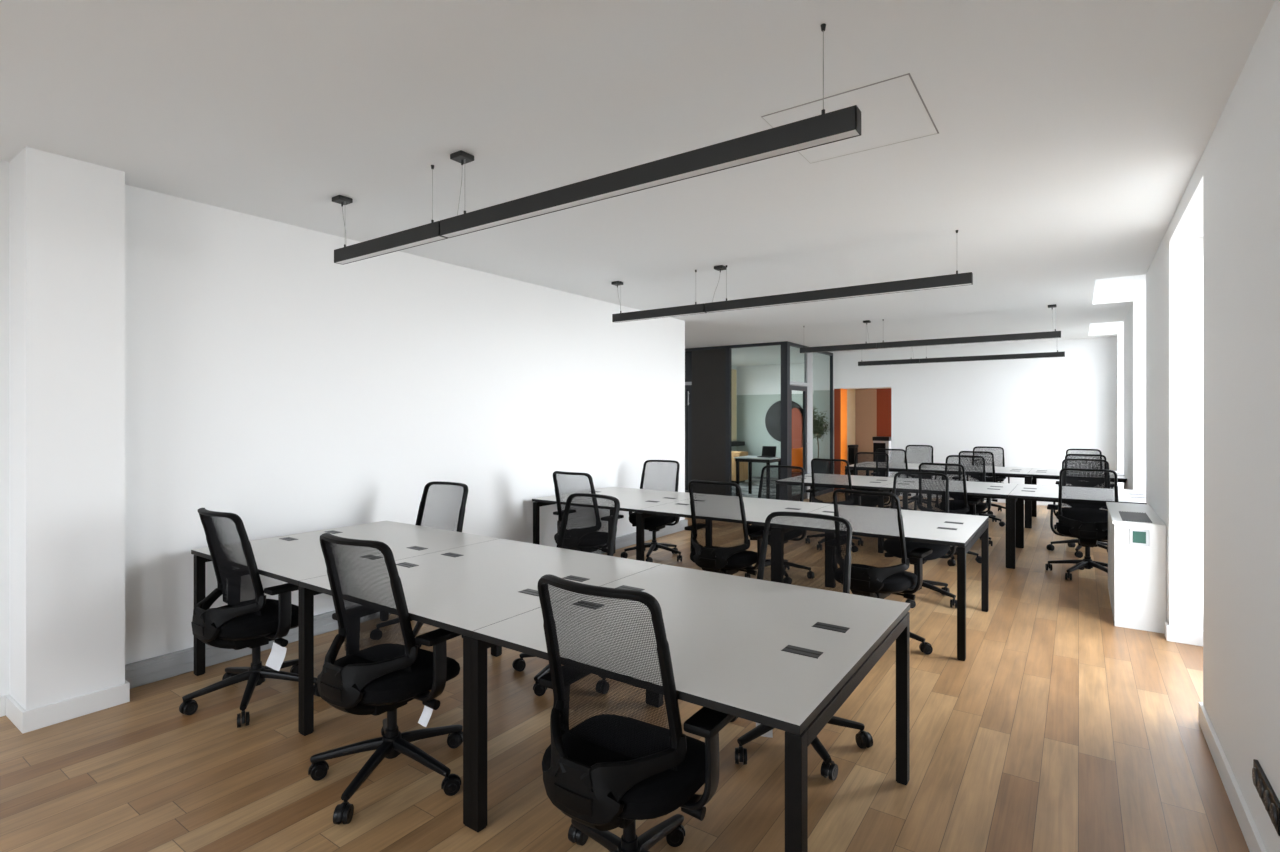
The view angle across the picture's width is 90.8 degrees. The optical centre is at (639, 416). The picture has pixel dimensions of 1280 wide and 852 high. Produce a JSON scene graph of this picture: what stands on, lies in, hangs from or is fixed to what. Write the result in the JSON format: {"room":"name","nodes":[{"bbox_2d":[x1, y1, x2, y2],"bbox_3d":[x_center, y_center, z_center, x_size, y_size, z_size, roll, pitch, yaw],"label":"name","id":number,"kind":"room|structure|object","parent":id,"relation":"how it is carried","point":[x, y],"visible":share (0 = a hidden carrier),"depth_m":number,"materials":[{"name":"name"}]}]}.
{"room":"open-plan office","nodes":[
{"label":"open-plan office","id":0,"kind":"room"},
{"bbox_2d":[0,147,684,710],"bbox_3d":[-2.451,-0.125,4.200,0.580,3.250,10.500,0,0,35],"label":"wall","id":1,"kind":"structure","parent":0,"point":[164,358],"depth_m":3.94,"materials":[{"name":"white paint"}]},
{"bbox_2d":[0,680,129,733],"bbox_3d":[-4.023,1.450,1.697,0.336,0.100,4.196,0,0,35],"label":"baseboard","id":2,"kind":"structure","parent":1,"relation":"attached to","point":[25,721],"depth_m":3.13,"materials":[{"name":"white paint"}]},
{"bbox_2d":[125,519,687,688],"bbox_3d":[-1.117,1.436,5.952,0.051,0.128,6.100,0,0,35],"label":"trim","id":3,"kind":"structure","parent":1,"relation":"attached to","point":[139,673],"depth_m":3.80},
{"bbox_2d":[0,476,1249,851],"bbox_3d":[1.205,1.547,7.078,8.300,0.106,19.400,0,0,35],"label":"floor","id":4,"kind":"structure","parent":0,"point":[1061,727],"depth_m":2.77,"materials":[{"name":"brown wood"}]},
{"bbox_2d":[179,508,319,727],"bbox_3d":[-2.061,0.986,3.374,0.669,1.028,0.634,0,0,35],"label":"chair","id":5,"kind":"object","parent":4,"relation":"on","point":[256,621],"visible":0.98,"depth_m":3.20,"materials":[{"name":"black fabric"}]},
{"bbox_2d":[308,533,462,824],"bbox_3d":[-1.046,0.986,2.678,0.634,1.028,0.660,0,0,-30],"label":"chair","id":6,"kind":"object","parent":4,"relation":"on","point":[379,679],"visible":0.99,"depth_m":2.50,"materials":[{"name":"black fabric"}]},
{"bbox_2d":[370,481,467,647],"bbox_3d":[-1.476,0.986,4.394,0.695,1.028,0.634,0,0,32],"label":"chair","id":7,"kind":"object","parent":4,"relation":"on","point":[461,513],"visible":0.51,"depth_m":4.52,"materials":[{"name":"black fabric"}]},
{"bbox_2d":[191,521,909,851],"bbox_3d":[-0.744,1.134,3.135,3.658,0.733,1.260,0,0,35],"label":"desk","id":8,"kind":"object","parent":4,"relation":"on","point":[782,656],"visible":0.87,"depth_m":2.48,"materials":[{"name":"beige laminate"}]},
{"bbox_2d":[512,493,619,695],"bbox_3d":[-0.401,0.986,3.654,0.659,1.028,0.629,0,0,41],"label":"chair","id":9,"kind":"object","parent":4,"relation":"on","point":[519,664],"visible":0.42,"depth_m":3.77,"materials":[{"name":"black fabric"}]},
{"bbox_2d":[553,471,623,552],"bbox_3d":[-0.480,0.986,5.626,0.661,1.029,0.626,0,0,35],"label":"chair","id":10,"kind":"object","parent":4,"relation":"on","point":[559,512],"visible":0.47,"depth_m":5.44,"materials":[{"name":"black fabric"}]},
{"bbox_2d":[538,574,735,851],"bbox_3d":[-0.017,0.986,1.978,0.658,1.028,0.637,0,0,34],"label":"chair","id":11,"kind":"object","parent":4,"relation":"on","point":[605,772],"visible":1,"depth_m":1.81,"materials":[{"name":"black fabric"}]},
{"bbox_2d":[621,460,681,562],"bbox_3d":[0.162,0.986,6.712,0.665,1.028,0.634,0,0,29],"label":"chair","id":12,"kind":"object","parent":4,"relation":"on","point":[654,524],"visible":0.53,"depth_m":6.71,"materials":[{"name":"black fabric"}]},
{"bbox_2d":[684,480,770,575],"bbox_3d":[0.631,0.986,4.815,0.684,1.028,0.624,0,0,35],"label":"chair","id":13,"kind":"object","parent":4,"relation":"on","point":[729,560],"visible":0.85,"depth_m":4.65,"materials":[{"name":"black fabric"}]},
{"bbox_2d":[732,451,747,482],"bbox_3d":[2.055,1.147,14.636,0.770,0.694,0.458,0,0,35],"label":"base cabinet","id":14,"kind":"object","parent":4,"relation":"on","point":[743,466],"visible":0.26,"depth_m":14.33,"materials":[{"name":"beige wood"}]},
{"bbox_2d":[734,456,780,498],"bbox_3d":[2.242,1.125,11.899,0.720,0.739,0.660,0,0,35],"label":"meeting table","id":15,"kind":"object","parent":4,"relation":"on","point":[749,459],"visible":0.78,"depth_m":11.78,"materials":[{"name":"black metal"}]},
{"bbox_2d":[757,446,776,457],"bbox_3d":[2.392,0.655,11.887,0.280,0.199,0.251,0,0,35],"label":"laptop","id":16,"kind":"object","parent":15,"relation":"on","point":[767,451],"visible":1,"depth_m":11.95,"materials":[{"name":"black plastic"}]},
{"bbox_2d":[685,341,832,499],"bbox_3d":[2.002,0.105,12.579,2.930,2.790,2.444,0,0,35],"label":"glass wall","id":17,"kind":"structure","parent":4,"relation":"on","point":[711,366],"depth_m":11.53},
{"bbox_2d":[685,351,691,492],"bbox_3d":[0.653,0.125,12.040,0.770,2.730,0.110,0,0,35],"label":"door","id":18,"kind":"structure","parent":17,"relation":"in","point":[688,354],"depth_m":11.86,"materials":[{"name":"black wood"}]},
{"bbox_2d":[790,385,809,500],"bbox_3d":[2.818,0.470,11.187,0.109,2.040,0.830,0,0,35],"label":"door","id":19,"kind":"structure","parent":17,"relation":"in","point":[792,387],"depth_m":11.47,"materials":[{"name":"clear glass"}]},
{"bbox_2d":[532,487,988,660],"bbox_3d":[0.843,1.134,5.418,3.658,0.733,1.260,0,0,35],"label":"desk","id":20,"kind":"object","parent":4,"relation":"on","point":[963,531],"visible":0.66,"depth_m":4.93,"materials":[{"name":"beige laminate"}]},
{"bbox_2d":[745,465,814,582],"bbox_3d":[1.277,0.986,5.954,0.696,1.028,0.650,0,0,35],"label":"chair","id":21,"kind":"object","parent":4,"relation":"on","point":[751,528],"visible":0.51,"depth_m":6.02,"materials":[{"name":"black fabric"}]},
{"bbox_2d":[792,408,802,476],"bbox_3d":[3.719,0.637,15.110,0.340,1.714,0.060,0,0,35],"label":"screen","id":22,"kind":"object","parent":4,"relation":"on","point":[797,420],"visible":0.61,"depth_m":15.05,"materials":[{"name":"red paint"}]},
{"bbox_2d":[792,447,802,474],"bbox_3d":[3.063,1.048,12.523,0.480,0.897,0.549,0,0,15],"label":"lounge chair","id":23,"kind":"object","parent":4,"relation":"on","point":[797,454],"visible":0.26,"depth_m":12.70,"materials":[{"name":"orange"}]},
{"bbox_2d":[730,511,872,780],"bbox_3d":[0.708,0.986,2.883,0.665,1.029,0.622,0,0,-9],"label":"chair","id":24,"kind":"object","parent":4,"relation":"on","point":[864,739],"visible":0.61,"depth_m":2.97,"materials":[{"name":"black fabric"}]},
{"bbox_2d":[813,405,829,490],"bbox_3d":[3.680,0.624,12.976,0.512,1.741,0.551,0,0,35],"label":"tree","id":25,"kind":"object","parent":4,"relation":"on","point":[818,425],"visible":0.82,"depth_m":12.84,"materials":[{"name":"green plant"}]},
{"bbox_2d":[805,458,863,551],"bbox_3d":[2.265,0.986,7.324,0.682,1.029,0.622,0,0,17],"label":"chair","id":26,"kind":"object","parent":4,"relation":"on","point":[813,491],"visible":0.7,"depth_m":7.18,"materials":[{"name":"black fabric"}]},
{"bbox_2d":[845,452,891,506],"bbox_3d":[3.002,0.986,8.275,0.693,1.028,0.626,0,0,35],"label":"chair","id":27,"kind":"object","parent":4,"relation":"on","point":[886,468],"visible":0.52,"depth_m":8.37,"materials":[{"name":"black fabric"}]},
{"bbox_2d":[826,489,932,654],"bbox_3d":[1.567,0.986,4.234,0.636,1.029,0.647,0,0,-14],"label":"chair","id":28,"kind":"object","parent":4,"relation":"on","point":[866,580],"visible":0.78,"depth_m":4.02,"materials":[{"name":"black fabric"}]},
{"bbox_2d":[871,448,917,509],"bbox_3d":[3.821,0.986,9.558,0.669,1.028,0.634,0,0,35],"label":"chair","id":29,"kind":"object","parent":4,"relation":"on","point":[905,464],"visible":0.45,"depth_m":9.40,"materials":[{"name":"black fabric"}]},
{"bbox_2d":[895,445,937,507],"bbox_3d":[4.608,0.986,10.452,0.665,1.029,0.622,0,0,-11],"label":"chair","id":30,"kind":"object","parent":4,"relation":"on","point":[914,446],"visible":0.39,"depth_m":10.61,"materials":[{"name":"black fabric"}]},
{"bbox_2d":[879,472,956,607],"bbox_3d":[2.271,0.986,5.206,0.658,1.028,0.637,0,0,35],"label":"chair","id":31,"kind":"object","parent":4,"relation":"on","point":[938,550],"visible":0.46,"depth_m":5.23,"materials":[{"name":"black fabric"}]},
{"bbox_2d":[911,462,980,565],"bbox_3d":[3.177,0.986,6.653,0.654,1.029,0.638,0,0,-18],"label":"chair","id":32,"kind":"object","parent":4,"relation":"on","point":[951,562],"visible":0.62,"depth_m":6.46,"materials":[{"name":"black fabric"}]},
{"bbox_2d":[776,473,1146,568],"bbox_3d":[3.500,1.134,7.103,3.658,0.733,1.260,0,0,35],"label":"desk","id":33,"kind":"object","parent":4,"relation":"on","point":[1015,495],"visible":0.66,"depth_m":6.72,"materials":[{"name":"beige laminate"}]},
{"bbox_2d":[936,455,992,545],"bbox_3d":[3.870,0.986,7.577,0.658,1.028,0.637,0,0,35],"label":"chair","id":34,"kind":"object","parent":4,"relation":"on","point":[980,507],"visible":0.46,"depth_m":7.64,"materials":[{"name":"black fabric"}]},
{"bbox_2d":[953,451,1004,526],"bbox_3d":[4.750,0.986,8.882,0.695,1.028,0.634,0,0,35],"label":"chair","id":35,"kind":"object","parent":4,"relation":"on","point":[993,517],"visible":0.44,"depth_m":8.73,"materials":[{"name":"black fabric"}]},
{"bbox_2d":[845,462,1126,528],"bbox_3d":[5.069,1.134,9.361,3.658,0.733,1.260,0,0,35],"label":"desk","id":36,"kind":"object","parent":4,"relation":"on","point":[1031,475],"visible":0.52,"depth_m":8.91,"materials":[{"name":"beige laminate"}]},
{"bbox_2d":[967,446,1009,514],"bbox_3d":[5.442,0.986,9.863,0.661,1.029,0.626,0,0,31],"label":"chair","id":37,"kind":"object","parent":4,"relation":"on","point":[978,448],"visible":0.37,"depth_m":9.95,"materials":[{"name":"black fabric"}]},
{"bbox_2d":[1046,458,1110,557],"bbox_3d":[4.901,0.986,6.915,0.636,1.029,0.656,0,0,-23],"label":"chair","id":38,"kind":"object","parent":4,"relation":"on","point":[1071,543],"visible":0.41,"depth_m":7.01,"materials":[{"name":"black fabric"}]},
{"bbox_2d":[1045,468,1118,579],"bbox_3d":[4.218,0.986,5.953,0.661,1.029,0.622,0,0,31],"label":"chair","id":39,"kind":"object","parent":4,"relation":"on","point":[1088,534],"visible":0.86,"depth_m":5.82,"materials":[{"name":"black fabric"}]},
{"bbox_2d":[1054,454,1114,528],"bbox_3d":[5.775,0.986,8.210,0.659,1.028,0.629,0,0,35],"label":"chair","id":40,"kind":"object","parent":4,"relation":"on","point":[1067,455],"visible":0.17,"depth_m":8.04,"materials":[{"name":"black fabric"}]},
{"bbox_2d":[1066,449,1103,487],"bbox_3d":[6.475,0.986,9.194,0.684,1.028,0.624,0,0,35],"label":"chair","id":41,"kind":"object","parent":4,"relation":"on","point":[1067,450],"visible":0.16,"depth_m":9.33,"materials":[{"name":"black fabric"}]},
{"bbox_2d":[1106,502,1165,633],"bbox_3d":[3.875,1.121,4.964,0.298,0.758,1.264,0,0,35],"label":"base cabinet","id":42,"kind":"object","parent":4,"relation":"on","point":[1136,574],"visible":0.93,"depth_m":4.47,"materials":[{"name":"white paint"}]},
{"bbox_2d":[1119,511,1151,522],"bbox_3d":[3.701,0.746,4.722,0.168,0.007,0.540,0,0,35],"label":"grille","id":43,"kind":"object","parent":42,"relation":"attached to","point":[1127,516],"depth_m":4.68,"materials":[{"name":"grey metal"}]},
{"bbox_2d":[1130,528,1148,545],"bbox_3d":[3.515,0.848,4.441,0.110,0.115,0.013,0,0,35],"label":"thermostat","id":44,"kind":"object","parent":42,"relation":"attached to","point":[1140,537],"visible":1,"depth_m":4.44,"materials":[{"name":"white plastic"}]},
{"bbox_2d":[0,0,1274,366],"bbox_3d":[0.959,-1.520,7.249,7.700,0.460,19.400,0,0,35],"label":"ceiling","id":45,"kind":"structure","parent":0,"point":[1071,138],"depth_m":2.80,"materials":[{"name":"white paint"}]},
{"bbox_2d":[332,23,860,264],"bbox_3d":[-0.545,-1.099,2.875,3.027,0.382,0.084,0,0,35],"label":"linear pendant light","id":46,"kind":"object","parent":45,"relation":"hanging from","point":[845,123],"visible":1,"depth_m":2.50,"materials":[{"name":"metal"}]},
{"bbox_2d":[336,236,444,263],"bbox_3d":[-1.389,-0.912,3.462,0.959,0.005,0.050,0,0,35],"label":"diffuser","id":47,"kind":"object","parent":46,"relation":"attached to","point":[415,241],"depth_m":3.43,"materials":[{"name":"white plastic"}]},
{"bbox_2d":[441,130,858,237],"bbox_3d":[-0.145,-0.912,2.597,2.044,0.005,0.050,0,0,35],"label":"diffuser","id":48,"kind":"object","parent":46,"relation":"attached to","point":[822,137],"depth_m":2.42,"materials":[{"name":"white plastic"}]},
{"bbox_2d":[732,369,736,440],"bbox_3d":[2.255,-0.300,15.750,0.030,1.800,0.640,0,0,35],"label":"curtain","id":49,"kind":"object","parent":45,"relation":"hanging from","point":[734,372],"visible":0.37,"depth_m":15.93,"materials":[{"name":"beige fabric"}]},
{"bbox_2d":[611,230,972,322],"bbox_3d":[1.009,-1.099,5.181,3.067,0.382,0.084,0,0,35],"label":"linear pendant light","id":50,"kind":"object","parent":45,"relation":"hanging from","point":[961,279],"visible":1,"depth_m":4.96,"materials":[{"name":"metal"}]},
{"bbox_2d":[618,312,704,321],"bbox_3d":[0.161,-0.912,5.771,0.989,0.005,0.050,0,0,35],"label":"diffuser","id":51,"kind":"object","parent":50,"relation":"attached to","point":[664,314],"depth_m":5.77,"materials":[{"name":"white plastic"}]},
{"bbox_2d":[708,283,970,312],"bbox_3d":[1.421,-0.912,4.894,2.054,0.005,0.050,0,0,35],"label":"diffuser","id":52,"kind":"object","parent":50,"relation":"attached to","point":[926,286],"depth_m":4.81,"materials":[{"name":"white plastic"}]},
{"bbox_2d":[761,73,938,163],"bbox_3d":[0.939,-1.289,2.788,0.600,0.002,0.610,0,0,35],"label":"trim","id":53,"kind":"structure","parent":45,"relation":"attached to","point":[908,73],"depth_m":2.61,"materials":[{"name":"black metal"}]},
{"bbox_2d":[800,304,1060,352],"bbox_3d":[3.552,-1.099,8.102,3.085,0.382,0.084,0,0,35],"label":"linear pendant light","id":54,"kind":"object","parent":45,"relation":"hanging from","point":[1052,334],"visible":1,"depth_m":7.94,"materials":[{"name":"metal"}]},
{"bbox_2d":[878,337,1060,348],"bbox_3d":[3.984,-0.912,7.802,2.024,0.005,0.050,0,0,35],"label":"diffuser","id":55,"kind":"object","parent":54,"relation":"attached to","point":[999,339],"depth_m":7.80,"materials":[{"name":"white plastic"}]},
{"bbox_2d":[858,343,1064,365],"bbox_3d":[5.143,-1.099,10.370,3.050,0.382,0.084,0,0,35],"label":"linear pendant light","id":56,"kind":"object","parent":45,"relation":"hanging from","point":[1045,354],"visible":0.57,"depth_m":10.24,"materials":[{"name":"metal"}]},
{"bbox_2d":[732,390,833,488],"bbox_3d":[2.517,0.470,13.565,3.250,2.060,4.550,0,0,35],"label":"wall","id":57,"kind":"structure","parent":0,"point":[752,410],"depth_m":15.77,"materials":[{"name":"green paint"}]},
{"bbox_2d":[732,441,744,445],"bbox_3d":[2.312,0.670,15.723,0.250,0.100,0.860,0,0,35],"label":"window ledge","id":58,"kind":"object","parent":57,"relation":"attached to","point":[734,443],"visible":0.57,"depth_m":15.78,"materials":[{"name":"black"}]},
{"bbox_2d":[765,400,802,441],"bbox_3d":[3.550,0.100,15.410,1.040,1.040,0.040,0,0,35],"label":"disc","id":59,"kind":"object","parent":57,"relation":"attached to","point":[773,415],"visible":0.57,"depth_m":15.54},
{"bbox_2d":[732,355,833,394],"bbox_3d":[2.517,-1.155,13.565,3.250,1.190,4.550,0,0,35],"label":"wall","id":60,"kind":"structure","parent":0,"point":[762,379],"depth_m":15.59,"materials":[{"name":"white paint"}]},
{"bbox_2d":[847,389,854,460],"bbox_3d":[4.655,-0.125,14.240,0.510,3.250,2.500,0,0,35],"label":"wall","id":61,"kind":"structure","parent":0,"point":[850,392],"depth_m":15.03,"materials":[{"name":"beige paint"}]},
{"bbox_2d":[855,389,876,475],"bbox_3d":[5.441,-0.125,13.786,2.400,3.250,2.650,0,0,35],"label":"wall","id":62,"kind":"structure","parent":0,"point":[865,399],"depth_m":15.22,"materials":[{"name":"beige paint"}]},
{"bbox_2d":[834,389,846,490],"bbox_3d":[4.094,0.465,12.873,0.130,2.070,0.426,0,0,35],"label":"trim","id":63,"kind":"structure","parent":62,"relation":"attached to","point":[840,395],"depth_m":12.72,"materials":[{"name":"orange paint"}]},
{"bbox_2d":[877,388,890,436],"bbox_3d":[5.165,0.338,12.942,0.590,2.316,0.050,0,0,35],"label":"wall panel","id":64,"kind":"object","parent":62,"relation":"attached to","point":[884,394],"depth_m":13.00,"materials":[{"name":"orange paint"}]},
{"bbox_2d":[834,337,1115,488],"bbox_3d":[5.910,-0.125,11.614,4.550,3.250,0.420,0,0,35],"label":"wall","id":65,"kind":"structure","parent":0,"point":[1036,410],"depth_m":11.05,"materials":[{"name":"white paint"}]},
{"bbox_2d":[900,493,1104,509],"bbox_3d":[6.231,1.450,11.126,3.434,0.100,0.016,0,0,35],"label":"baseboard","id":66,"kind":"structure","parent":65,"relation":"attached to","point":[999,500],"depth_m":10.74,"materials":[{"name":"white paint"}]},
{"bbox_2d":[1116,0,1279,851],"bbox_3d":[3.392,-0.125,3.610,0.450,3.250,16.200,0,0,35],"label":"wall","id":67,"kind":"structure","parent":0,"point":[1198,339],"depth_m":2.60,"materials":[{"name":"white paint"}]},
{"bbox_2d":[1165,622,1266,851],"bbox_3d":[3.308,1.450,3.608,0.346,0.100,15.700,0,0,35],"label":"baseboard","id":68,"kind":"structure","parent":67,"relation":"attached to","point":[1252,837],"depth_m":2.58,"materials":[{"name":"white paint"}]},
{"bbox_2d":[1252,759,1279,835],"bbox_3d":[1.995,1.205,2.011,0.019,0.084,0.330,0,0,35],"label":"socket plate","id":69,"kind":"object","parent":67,"relation":"attached to","point":[1265,791],"visible":1,"depth_m":1.98,"materials":[{"name":"black plastic"}]},
{"bbox_2d":[1252,767,1257,786],"bbox_3d":[2.058,1.205,2.113,0.006,0.060,0.060,0,0,35],"label":"socket","id":70,"kind":"object","parent":69,"relation":"attached to","point":[1255,769],"depth_m":2.10,"materials":[{"name":"plastic"}]},
{"bbox_2d":[1258,779,1263,798],"bbox_3d":[2.013,1.205,2.047,0.006,0.060,0.060,0,0,35],"label":"socket","id":71,"kind":"object","parent":69,"relation":"attached to","point":[1260,781],"depth_m":2.03,"materials":[{"name":"plastic"}]},
{"bbox_2d":[1263,790,1269,811],"bbox_3d":[1.967,1.205,1.982,0.006,0.060,0.060,0,0,35],"label":"socket","id":72,"kind":"object","parent":69,"relation":"attached to","point":[1266,796],"depth_m":1.97,"materials":[{"name":"plastic"}]},
{"bbox_2d":[1270,803,1276,824],"bbox_3d":[1.921,1.205,1.916,0.006,0.060,0.060,0,0,35],"label":"socket","id":73,"kind":"object","parent":69,"relation":"attached to","point":[1273,806],"depth_m":1.90,"materials":[{"name":"plastic"}]},
{"bbox_3d":[5.337,1.498,13.645,2.110,0.004,2.700,0,0,35],"label":"floor","id":74,"kind":"structure","parent":0,"visible":0},
{"bbox_2d":[848,445,857,474],"bbox_3d":[5.029,1.078,14.893,0.160,0.836,0.320,0,0,35],"label":"bin","id":75,"kind":"object","parent":74,"relation":"on","point":[852,449],"visible":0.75,"depth_m":14.78,"materials":[{"name":"plastic"}]},
{"bbox_2d":[872,436,890,476],"bbox_3d":[4.921,0.948,12.801,0.330,1.096,0.300,0,0,35],"label":"stand","id":76,"kind":"object","parent":74,"relation":"on","point":[878,441],"visible":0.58,"depth_m":12.68,"materials":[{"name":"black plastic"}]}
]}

